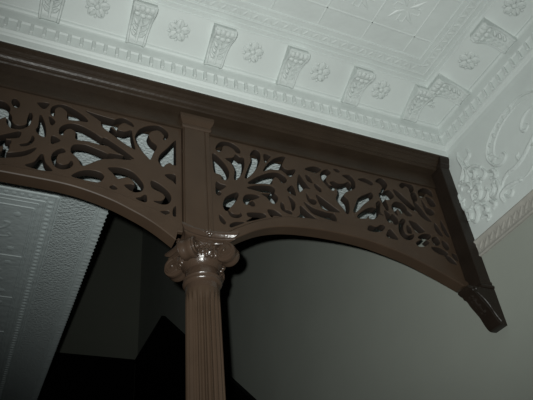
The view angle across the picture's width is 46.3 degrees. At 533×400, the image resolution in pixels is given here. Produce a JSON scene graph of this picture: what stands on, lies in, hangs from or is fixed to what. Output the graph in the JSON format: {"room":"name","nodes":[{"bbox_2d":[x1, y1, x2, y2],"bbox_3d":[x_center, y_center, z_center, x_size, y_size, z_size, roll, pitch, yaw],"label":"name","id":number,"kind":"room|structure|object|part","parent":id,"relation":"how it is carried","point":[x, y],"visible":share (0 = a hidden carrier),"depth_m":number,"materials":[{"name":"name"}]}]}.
{"room":"house hallway","nodes":[
{"label":"house hallway","id":0,"kind":"room"},
{"bbox_2d":[55,210,142,382],"bbox_3d":[-3.489,2.669,6.484,4.200,7.600,0.180,11,-42,-21],"label":"wall","id":1,"kind":"structure","parent":0,"point":[103,320],"depth_m":8.31,"materials":[{"name":"grey paint"}]},
{"bbox_2d":[37,352,134,399],"bbox_3d":[-3.252,3.624,5.639,3.970,5.020,0.040,11,-42,-21],"label":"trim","id":2,"kind":"structure","parent":1,"relation":"attached to","point":[68,376],"depth_m":7.54,"materials":[{"name":"black"}]},
{"bbox_2d":[0,0,487,399],"bbox_3d":[-1.606,0.056,3.094,4.200,0.344,9.160,11,-42,-21],"label":"ceiling","id":3,"kind":"structure","parent":0,"point":[48,239],"depth_m":2.83,"materials":[{"name":"white paint"}]},
{"bbox_2d":[137,196,532,399],"bbox_3d":[0.336,0.334,4.099,0.180,7.600,9.340,11,-42,-21],"label":"wall","id":4,"kind":"structure","parent":0,"point":[303,317],"depth_m":3.37,"materials":[{"name":"grey paint"}]},
{"bbox_2d":[134,316,255,399],"bbox_3d":[-0.404,2.451,4.575,0.040,5.020,5.175,11,-42,-21],"label":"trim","id":5,"kind":"structure","parent":4,"relation":"attached to","point":[160,365],"depth_m":6.62,"materials":[{"name":"black"}]},
{"bbox_2d":[0,0,532,156],"bbox_3d":[-0.017,-1.511,1.283,3.200,0.250,3.100,11,-42,-21],"label":"trim","id":6,"kind":"structure","parent":4,"relation":"attached to","point":[163,41],"depth_m":2.53,"materials":[{"name":"white paint"}]},
{"bbox_2d":[432,155,494,300],"bbox_3d":[0.814,0.105,2.679,0.068,0.687,0.125,11,-42,-21],"label":"wall post","id":7,"kind":"object","parent":4,"relation":"attached to","point":[472,265],"visible":0.58,"depth_m":2.64,"materials":[{"name":"brown wood"}]},
{"bbox_3d":[0.791,-0.141,2.877,0.056,0.054,0.125,11,-42,-21],"label":"moulding","id":8,"kind":"part","parent":7,"relation":"part of","materials":[{"name":"brown wood"}]},
{"bbox_3d":[0.841,0.361,2.481,0.068,0.037,0.115,11,-42,-21],"label":"foot moulding","id":9,"kind":"part","parent":7,"relation":"part of","materials":[{"name":"brown wood"}]},
{"bbox_2d":[458,285,506,332],"bbox_3d":[0.828,0.417,2.393,0.133,0.156,0.068,11,-42,-21],"label":"corbel bracket","id":10,"kind":"object","parent":4,"relation":"attached to","point":[484,302],"visible":1,"depth_m":2.39,"materials":[{"name":"brown wood"}]},
{"bbox_2d":[447,64,532,238],"bbox_3d":[1.457,-0.920,1.671,0.029,0.475,3.170,11,-42,-21],"label":"frieze","id":11,"kind":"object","parent":4,"relation":"attached to","point":[491,168],"depth_m":2.56,"materials":[{"name":"white paint"}]},
{"bbox_2d":[474,189,532,256],"bbox_3d":[1.481,-0.712,1.505,0.028,0.074,3.170,11,-42,-21],"label":"trim","id":12,"kind":"structure","parent":4,"relation":"attached to","point":[522,210],"depth_m":2.44,"materials":[{"name":"beige paint"}]},
{"bbox_3d":[-1.282,2.877,0.852,4.200,0.100,9.160,11,-42,-21],"label":"floor","id":13,"kind":"structure","parent":0,"visible":0},
{"bbox_2d":[164,112,239,399],"bbox_3d":[-0.123,1.007,1.435,0.214,3.330,0.214,11,-42,-21],"label":"fluted column","id":14,"kind":"structure","parent":13,"relation":"on","point":[200,257],"depth_m":2.01,"materials":[{"name":"brown paint"}]},
{"bbox_3d":[-0.264,-0.053,2.272,0.105,0.498,0.075,11,-42,-21],"label":"square post","id":15,"kind":"part","parent":14,"relation":"part of","materials":[{"name":"brown paint"}]},
{"bbox_3d":[-0.256,-0.076,2.241,0.080,0.493,0.010,11,-42,-21],"label":"raised panel","id":16,"kind":"part","parent":14,"relation":"part of","materials":[{"name":"brown paint"}]},
{"bbox_3d":[-0.215,0.209,2.069,0.166,0.044,0.167,11,-42,-21],"label":"egg moulding","id":17,"kind":"part","parent":14,"relation":"part of","materials":[{"name":"brown paint"}]},
{"bbox_2d":[0,41,439,196],"bbox_3d":[-0.765,-0.417,2.246,3.342,0.127,0.157,11,-42,-21],"label":"beam","id":18,"kind":"structure","parent":14,"relation":"on","point":[22,69],"depth_m":2.44,"materials":[{"name":"brown wood"}]},
{"bbox_2d":[0,87,182,247],"bbox_3d":[-0.786,-0.143,2.033,1.054,0.560,0.052,11,-42,-21],"label":"arch","id":19,"kind":"object","parent":18,"relation":"attached to","point":[112,193],"visible":1,"depth_m":2.13,"materials":[{"name":"brown paint"}]},
{"bbox_3d":[-0.763,-0.007,1.929,1.036,0.215,0.052,11,-42,-21],"label":"arch rail","id":20,"kind":"part","parent":19,"relation":"part of","materials":[{"name":"brown paint"}]},
{"bbox_2d":[209,136,468,291],"bbox_3d":[0.286,0.059,2.474,1.085,0.520,0.052,11,-42,-21],"label":"arch","id":21,"kind":"object","parent":18,"relation":"attached to","point":[439,261],"visible":0.99,"depth_m":2.48,"materials":[{"name":"brown paint"}]},
{"bbox_3d":[0.306,0.183,2.378,1.064,0.206,0.052,11,-42,-21],"label":"arch rail","id":22,"kind":"part","parent":21,"relation":"part of","materials":[{"name":"brown paint"}]}
]}

